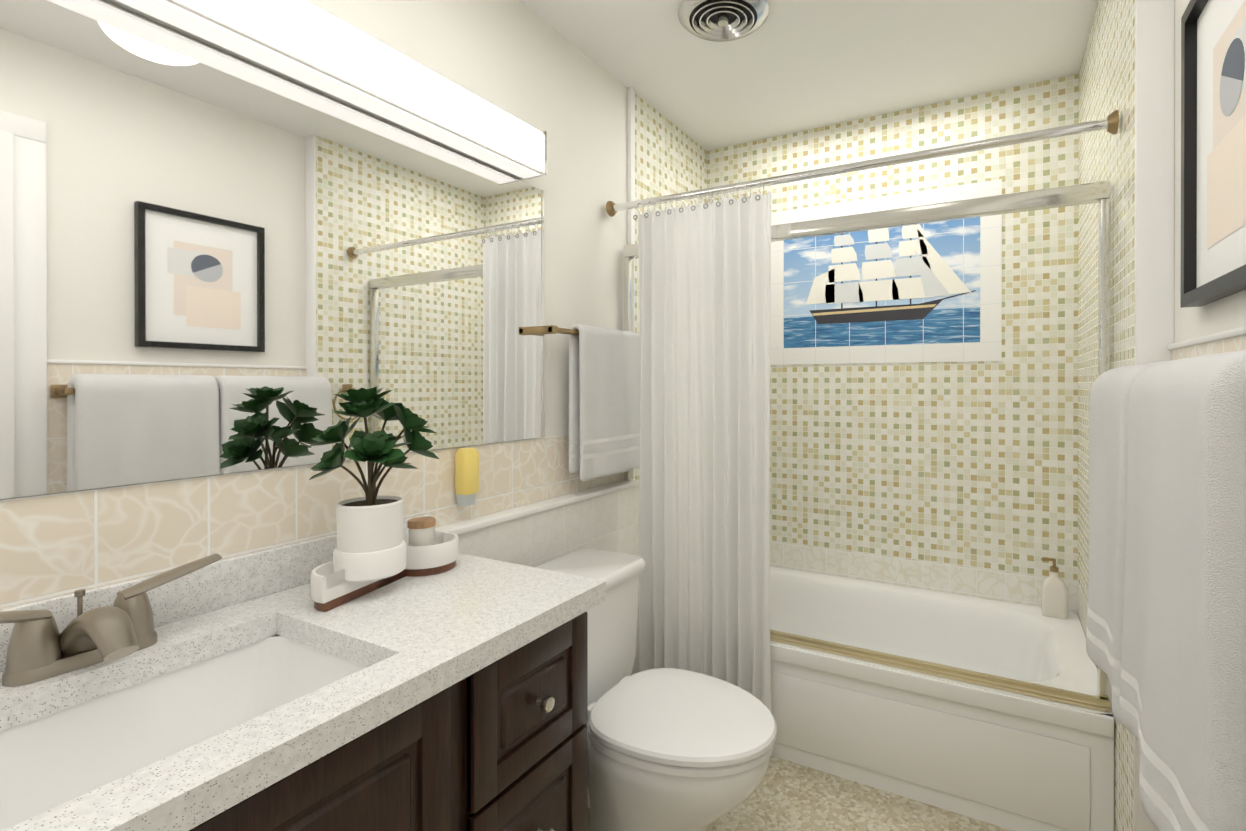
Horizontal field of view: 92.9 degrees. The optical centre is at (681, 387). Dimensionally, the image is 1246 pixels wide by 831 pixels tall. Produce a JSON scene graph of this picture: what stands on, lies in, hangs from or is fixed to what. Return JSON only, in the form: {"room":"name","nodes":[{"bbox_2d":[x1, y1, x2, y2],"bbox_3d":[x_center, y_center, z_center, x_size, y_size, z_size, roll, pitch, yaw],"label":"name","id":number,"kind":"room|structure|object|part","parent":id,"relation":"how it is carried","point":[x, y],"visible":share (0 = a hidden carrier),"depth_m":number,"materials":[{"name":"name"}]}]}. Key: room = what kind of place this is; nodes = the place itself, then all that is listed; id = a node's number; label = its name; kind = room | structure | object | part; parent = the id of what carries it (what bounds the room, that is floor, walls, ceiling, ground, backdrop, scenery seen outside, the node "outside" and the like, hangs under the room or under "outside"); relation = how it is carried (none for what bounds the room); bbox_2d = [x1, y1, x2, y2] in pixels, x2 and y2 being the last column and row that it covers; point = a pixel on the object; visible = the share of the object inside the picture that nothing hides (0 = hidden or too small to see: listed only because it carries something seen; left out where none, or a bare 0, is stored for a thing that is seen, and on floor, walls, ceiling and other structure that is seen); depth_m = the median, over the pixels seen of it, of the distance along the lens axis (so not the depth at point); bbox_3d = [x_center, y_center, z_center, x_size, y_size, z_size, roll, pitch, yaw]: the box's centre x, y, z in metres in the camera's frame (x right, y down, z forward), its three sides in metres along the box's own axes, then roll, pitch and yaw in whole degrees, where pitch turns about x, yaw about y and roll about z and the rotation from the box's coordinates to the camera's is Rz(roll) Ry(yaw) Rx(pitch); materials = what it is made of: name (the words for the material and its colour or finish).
{"room":"bathroom","nodes":[
{"label":"bathroom","id":0,"kind":"room"},
{"bbox_2d":[0,0,626,499],"bbox_3d":[-0.800,0.026,1.295,0.100,2.370,3.930,0,0,28],"label":"wall","id":1,"kind":"structure","parent":0,"point":[520,60],"depth_m":1.91,"materials":[{"name":"white paint"}]},
{"bbox_2d":[0,0,543,498],"bbox_3d":[-0.970,-0.226,0.846,0.008,0.773,2.278,0,0,28],"label":"mirror","id":2,"kind":"object","parent":1,"relation":"attached to","point":[214,262],"depth_m":1.08,"materials":[{"name":"clear glass"}]},
{"bbox_2d":[0,434,623,636],"bbox_3d":[-0.920,0.687,0.959,0.006,1.050,3.020,0,0,28],"label":"wall tile","id":3,"kind":"structure","parent":1,"relation":"attached to","point":[56,544],"depth_m":1.08,"materials":[{"name":"beige tile"}]},
{"bbox_2d":[455,448,478,505],"bbox_3d":[-0.567,0.236,1.557,0.052,0.148,0.052,0,0,28],"label":"air freshener","id":4,"kind":"object","parent":3,"relation":"attached to","point":[467,474],"visible":1,"depth_m":1.54,"materials":[{"name":"yellow plastic"}]},
{"bbox_2d":[106,0,546,180],"bbox_3d":[-0.955,-0.680,0.783,0.104,0.131,2.191,0,0,28],"label":"sconce","id":5,"kind":"object","parent":1,"relation":"attached to","point":[307,44],"visible":1,"depth_m":1.22,"materials":[{"name":"white plastic"}]},
{"bbox_2d":[535,324,640,480],"bbox_3d":[-0.289,0.049,2.031,0.108,0.507,0.550,0,0,28],"label":"towel rail","id":6,"kind":"object","parent":1,"relation":"attached to","point":[604,396],"visible":1,"depth_m":1.98,"materials":[{"name":"white fabric"}]},
{"bbox_3d":[-0.419,-0.176,1.813,0.081,0.024,0.024,0,0,28],"label":"post","id":7,"kind":"part","parent":6,"relation":"part of","materials":[{"name":"gold metal"}]},
{"bbox_2d":[569,324,640,480],"bbox_3d":[-0.246,0.049,2.070,0.071,0.509,0.407,0,0,28],"label":"towel","id":8,"kind":"object","parent":6,"relation":"hanging from","point":[605,368],"depth_m":1.98,"materials":[{"name":"white fabric"}]},
{"bbox_2d":[627,87,634,478],"bbox_3d":[-0.196,0.022,2.299,0.020,2.370,0.030,0,0,28],"label":"trim","id":9,"kind":"structure","parent":1,"relation":"attached to","point":[630,160],"depth_m":2.29,"materials":[{"name":"white"}]},
{"bbox_2d":[635,93,706,485],"bbox_3d":[-0.036,-0.221,2.612,0.006,1.885,0.674,0,0,28],"label":"wall tile","id":10,"kind":"structure","parent":1,"relation":"attached to","point":[670,158],"depth_m":2.50,"materials":[{"name":"beige tile"}]},
{"bbox_2d":[457,485,638,566],"bbox_3d":[-0.400,0.791,1.871,0.054,0.835,0.910,0,0,28],"label":"wall","id":11,"kind":"structure","parent":0,"point":[608,522],"depth_m":1.87,"materials":[{"name":"white tile"}]},
{"bbox_2d":[60,513,431,624],"bbox_3d":[-1.081,0.360,0.624,0.020,0.085,1.920,0,0,28],"label":"backsplash","id":12,"kind":"structure","parent":11,"relation":"attached to","point":[254,574],"depth_m":1.12,"materials":[{"name":"white stone"}]},
{"bbox_2d":[435,479,639,534],"bbox_3d":[-0.396,0.365,1.868,0.062,0.018,0.910,0,0,28],"label":"trim","id":13,"kind":"structure","parent":11,"relation":"attached to","point":[474,524],"depth_m":1.74,"materials":[{"name":"white"}]},
{"bbox_2d":[519,0,1097,150],"bbox_3d":[-0.050,-1.208,0.891,1.800,0.100,3.930,0,0,28],"label":"ceiling","id":14,"kind":"structure","parent":0,"point":[790,66],"depth_m":2.06,"materials":[{"name":"white paint"}]},
{"bbox_2d":[678,0,768,41],"bbox_3d":[0.129,-1.142,1.821,0.280,0.038,0.280,0,0,28],"label":"ceiling vent","id":15,"kind":"object","parent":14,"relation":"in","point":[720,20],"visible":1,"depth_m":1.82,"materials":[{"name":"silver metal"}]},
{"bbox_2d":[705,756,1012,830],"bbox_3d":[-0.050,1.262,0.899,1.800,0.100,3.930,0,0,28],"label":"floor","id":16,"kind":"structure","parent":0,"point":[786,795],"depth_m":1.68,"materials":[{"name":"beige tile"}]},
{"bbox_2d":[164,593,605,830],"bbox_3d":[-0.841,0.828,0.498,0.556,0.770,1.880,0,0,28],"label":"bathroom vanity","id":17,"kind":"object","parent":16,"relation":"on","point":[501,744],"depth_m":0.93,"materials":[{"name":"brown wood"}]},
{"bbox_2d":[0,553,605,830],"bbox_3d":[-0.848,0.423,0.500,0.545,0.040,1.920,0,0,28],"label":"countertop","id":18,"kind":"structure","parent":17,"relation":"on","point":[401,638],"depth_m":0.91,"materials":[{"name":"white stone"}]},
{"bbox_2d":[0,553,227,696],"bbox_3d":[-0.831,0.344,0.842,0.162,0.116,0.332,0,0,28],"label":"faucet","id":19,"kind":"object","parent":18,"relation":"on","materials":[{"name":"brown metal"}]},
{"bbox_2d":[0,633,351,812],"bbox_3d":[-0.684,0.511,0.764,0.343,0.162,0.478,0,0,28],"label":"sink","id":20,"kind":"object","parent":18,"relation":"in","point":[44,751],"depth_m":0.88,"materials":[{"name":"white ceramic"}]},
{"bbox_2d":[309,386,458,611],"bbox_3d":[-0.582,0.199,1.202,0.178,0.402,0.334,0,0,28],"label":"tray","id":21,"kind":"object","parent":18,"relation":"on","point":[372,548],"visible":1,"depth_m":1.12,"materials":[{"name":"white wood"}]},
{"bbox_2d":[333,495,406,581],"bbox_3d":[-0.607,0.292,1.151,0.128,0.140,0.128,0,0,28],"label":"pot","id":22,"kind":"object","parent":21,"relation":"on","point":[371,546],"depth_m":1.10,"materials":[{"name":"white ceramic"}]},
{"bbox_2d":[309,386,438,505],"bbox_3d":[-0.605,0.116,1.159,0.178,0.236,0.230,0,0,28],"label":"plant","id":23,"kind":"object","parent":21,"relation":"on","point":[375,448],"depth_m":1.13,"materials":[{"name":"green plant"}]},
{"bbox_3d":[-0.592,0.360,1.208,0.090,0.048,0.334,0,0,28],"label":"dish","id":24,"kind":"part","parent":21,"relation":"part of","materials":[{"name":"white ceramic"}]},
{"bbox_2d":[407,517,435,546],"bbox_3d":[-0.567,0.325,1.286,0.057,0.073,0.057,0,0,28],"label":"jar","id":25,"kind":"object","parent":21,"relation":"on","point":[421,529],"depth_m":1.26,"materials":[{"name":"white ceramic"}]},
{"bbox_3d":[-0.452,0.480,0.719,0.019,0.050,0.302,0,0,28],"label":"door rail","id":26,"kind":"part","parent":17,"relation":"part of","materials":[{"name":"brown wood"}]},
{"bbox_3d":[-0.455,0.777,0.722,0.011,0.646,0.400,0,0,28],"label":"door","id":27,"kind":"part","parent":17,"relation":"part of","materials":[{"name":"brown wood"}]},
{"bbox_3d":[-0.452,0.777,0.720,0.018,0.522,0.276,0,0,28],"label":"door","id":28,"kind":"part","parent":17,"relation":"part of","materials":[{"name":"brown wood"}]},
{"bbox_3d":[-0.270,0.565,1.067,0.011,0.223,0.295,0,0,28],"label":"drawer","id":29,"kind":"part","parent":17,"relation":"part of","materials":[{"name":"brown wood"}]},
{"bbox_3d":[-0.270,0.802,1.068,0.011,0.235,0.295,0,0,28],"label":"drawer","id":30,"kind":"part","parent":17,"relation":"part of","materials":[{"name":"brown wood"}]},
{"bbox_3d":[-0.267,0.565,1.066,0.018,0.099,0.171,0,0,28],"label":"drawer","id":31,"kind":"part","parent":17,"relation":"part of","materials":[{"name":"brown wood"}]},
{"bbox_3d":[-0.267,0.710,1.066,0.019,0.050,0.197,0,0,28],"label":"drawer rail","id":32,"kind":"part","parent":17,"relation":"part of","materials":[{"name":"brown wood"}]},
{"bbox_3d":[-0.267,0.478,1.065,0.019,0.050,0.197,0,0,28],"label":"drawer rail","id":33,"kind":"part","parent":17,"relation":"part of","materials":[{"name":"brown wood"}]},
{"bbox_3d":[-0.267,0.802,1.067,0.018,0.111,0.171,0,0,28],"label":"drawer","id":34,"kind":"part","parent":17,"relation":"part of","materials":[{"name":"brown wood"}]},
{"bbox_3d":[-0.267,0.651,1.066,0.019,0.050,0.197,0,0,28],"label":"drawer rail","id":35,"kind":"part","parent":17,"relation":"part of","materials":[{"name":"brown wood"}]},
{"bbox_3d":[-0.245,0.802,1.055,0.030,0.027,0.027,0,0,28],"label":"knob","id":36,"kind":"part","parent":17,"relation":"part of","materials":[{"name":"silver metal"}]},
{"bbox_3d":[-0.245,0.565,1.054,0.030,0.027,0.027,0,0,28],"label":"knob","id":37,"kind":"part","parent":17,"relation":"part of","materials":[{"name":"silver metal"}]},
{"bbox_2d":[535,548,775,830],"bbox_3d":[-0.105,0.854,1.465,0.700,0.712,0.476,0,0,28],"label":"toilet","id":38,"kind":"object","parent":16,"relation":"on","point":[671,749],"visible":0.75,"depth_m":1.34,"materials":[{"name":"white ceramic"}]},
{"bbox_3d":[-0.309,0.517,1.573,0.237,0.040,0.476,0,0,28],"label":"tank lid","id":39,"kind":"part","parent":38,"relation":"part of","materials":[{"name":"white ceramic"}]},
{"bbox_3d":[-0.309,0.686,1.574,0.215,0.297,0.450,0,0,28],"label":"tank","id":40,"kind":"part","parent":38,"relation":"part of","materials":[{"name":"white ceramic"}]},
{"bbox_3d":[-0.017,1.013,1.419,0.478,0.395,0.348,0,0,28],"label":"bowl","id":41,"kind":"part","parent":38,"relation":"part of","materials":[{"name":"white ceramic"}]},
{"bbox_3d":[0.007,0.804,1.405,0.436,0.019,0.360,0,0,28],"label":"seat","id":42,"kind":"part","parent":38,"relation":"part of","materials":[{"name":"white plastic"}]},
{"bbox_3d":[0.010,0.777,1.403,0.438,0.028,0.366,0,0,28],"label":"lid","id":43,"kind":"part","parent":38,"relation":"part of","materials":[{"name":"white plastic"}]},
{"bbox_2d":[631,566,1113,830],"bbox_3d":[0.611,1.023,2.200,1.524,0.370,0.794,0,0,28],"label":"bathtub","id":44,"kind":"object","parent":16,"relation":"on","point":[1013,761],"visible":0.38,"depth_m":1.78,"materials":[{"name":"white ceramic"}]},
{"bbox_3d":[0.428,1.044,1.857,1.424,0.230,0.006,0,0,28],"label":"apron panel","id":45,"kind":"part","parent":44,"relation":"part of","materials":[{"name":"white ceramic"}]},
{"bbox_2d":[624,181,1110,712],"bbox_3d":[0.455,0.151,1.895,1.506,1.374,0.060,0,0,28],"label":"shower frame","id":46,"kind":"object","parent":44,"relation":"on","point":[1088,193],"visible":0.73,"depth_m":1.67,"materials":[{"name":"silver metal"}]},
{"bbox_2d":[1041,558,1067,618],"bbox_3d":[1.366,0.732,2.159,0.081,0.210,0.052,0,0,28],"label":"soap bottle","id":47,"kind":"object","parent":44,"relation":"on","point":[1054,597],"visible":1,"depth_m":2.14,"materials":[{"name":"white glass"}]},
{"bbox_2d":[1174,0,1245,342],"bbox_3d":[0.700,0.028,0.494,0.100,2.370,3.930,0,0,28],"label":"wall","id":48,"kind":"structure","parent":0,"point":[1224,314],"depth_m":1.21,"materials":[{"name":"white paint"}]},
{"bbox_2d":[1168,326,1245,349],"bbox_3d":[0.407,-0.081,0.065,0.012,0.012,2.698,0,0,28],"label":"trim","id":49,"kind":"structure","parent":48,"relation":"attached to","point":[1236,332],"depth_m":1.00,"materials":[{"name":"white"}]},
{"bbox_2d":[1171,335,1245,359],"bbox_3d":[0.410,0.570,0.066,0.006,1.290,2.698,0,0,28],"label":"wall tile","id":50,"kind":"structure","parent":48,"relation":"attached to","point":[1238,343],"depth_m":1.01,"materials":[{"name":"beige tile"}]},
{"bbox_2d":[1086,350,1245,830],"bbox_3d":[0.787,0.291,0.950,0.162,0.668,0.905,0,0,28],"label":"towel rail","id":51,"kind":"object","parent":50,"relation":"attached to","point":[1166,634],"visible":1,"depth_m":0.70,"materials":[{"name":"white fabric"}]},
{"bbox_2d":[1086,361,1164,724],"bbox_3d":[0.881,0.291,1.140,0.156,0.671,0.461,0,0,28],"label":"towel","id":52,"kind":"object","parent":51,"relation":"hanging from","point":[1110,392],"depth_m":1.12,"materials":[{"name":"white fabric"}]},
{"bbox_2d":[1180,0,1245,307],"bbox_3d":[0.844,-0.418,0.903,0.030,0.540,0.430,0,0,28],"label":"picture frame","id":53,"kind":"object","parent":48,"relation":"attached to","point":[1213,150],"visible":1,"depth_m":0.99,"materials":[{"name":"black"}]},
{"bbox_2d":[1207,115,1245,248],"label":"art","id":54,"kind":"object","parent":53,"relation":"attached to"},
{"bbox_2d":[1213,0,1245,149],"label":"art","id":55,"kind":"object","parent":53,"relation":"attached to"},
{"bbox_2d":[1230,19,1245,91],"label":"art","id":56,"kind":"object","parent":53,"relation":"attached to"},
{"bbox_3d":[0.825,0.021,2.598,1.540,2.370,0.100,0,0,28],"label":"wall","id":57,"kind":"structure","parent":0,"visible":0},
{"bbox_2d":[707,74,1078,580],"bbox_3d":[0.800,-0.221,2.550,1.540,1.885,0.006,0,0,28],"label":"wall tile","id":58,"kind":"structure","parent":57,"relation":"attached to","point":[973,464],"depth_m":2.39,"materials":[{"name":"beige tile"}]},
{"bbox_2d":[770,179,1001,364],"bbox_3d":[0.829,-0.458,2.528,0.960,0.710,0.005,0,0,28],"label":"tile mural","id":59,"kind":"object","parent":58,"relation":"attached to","point":[928,292],"depth_m":2.49,"materials":[{"name":"tile"}]},
{"bbox_2d":[770,541,1076,611],"bbox_3d":[0.800,0.964,2.554,1.540,0.485,0.006,0,0,28],"label":"tile band","id":60,"kind":"object","parent":57,"relation":"attached to","point":[994,585],"visible":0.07,"depth_m":2.45,"materials":[{"name":"beige tile"}]},
{"bbox_3d":[1.291,0.024,1.771,0.060,2.370,1.120,0,0,28],"label":"wall","id":61,"kind":"structure","parent":0,"visible":0},
{"bbox_2d":[1077,582,1114,830],"bbox_3d":[1.291,0.966,1.845,0.006,0.485,0.784,0,0,28],"label":"tile band","id":62,"kind":"object","parent":61,"relation":"attached to","point":[1082,607],"visible":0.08,"depth_m":2.02,"materials":[{"name":"beige tile"}]},
{"bbox_2d":[1077,0,1116,605],"bbox_3d":[1.291,-0.219,1.841,0.006,1.885,0.784,0,0,28],"label":"wall tile","id":63,"kind":"structure","parent":61,"relation":"attached to","point":[1097,101],"depth_m":1.89,"materials":[{"name":"beige tile"}]},
{"bbox_2d":[1115,0,1135,830],"bbox_3d":[1.052,0.025,1.394,0.006,2.370,0.230,0,0,28],"label":"wall tile","id":64,"kind":"structure","parent":61,"relation":"attached to","point":[1125,291],"depth_m":1.39,"materials":[{"name":"beige tile"}]},
{"bbox_2d":[606,110,1118,711],"bbox_3d":[0.404,0.215,1.802,1.505,1.788,0.073,0,0,28],"label":"shower curtain rod","id":65,"kind":"object","parent":64,"relation":"attached to","point":[704,418],"visible":0.96,"depth_m":1.97,"materials":[{"name":"white fabric"}]},
{"bbox_2d":[638,191,770,711],"bbox_3d":[0.066,0.246,1.983,0.500,1.725,0.073,0,0,28],"label":"shower curtain","id":66,"kind":"object","parent":65,"relation":"hanging from","point":[705,268],"depth_m":1.97,"materials":[{"name":"white fabric"}]},
{"bbox_2d":[1134,0,1174,830],"bbox_3d":[1.022,0.026,1.274,0.066,2.370,0.012,0,0,28],"label":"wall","id":67,"kind":"structure","parent":61,"relation":"attached to","point":[1154,166],"depth_m":1.27,"materials":[{"name":"white paint"}]}
]}

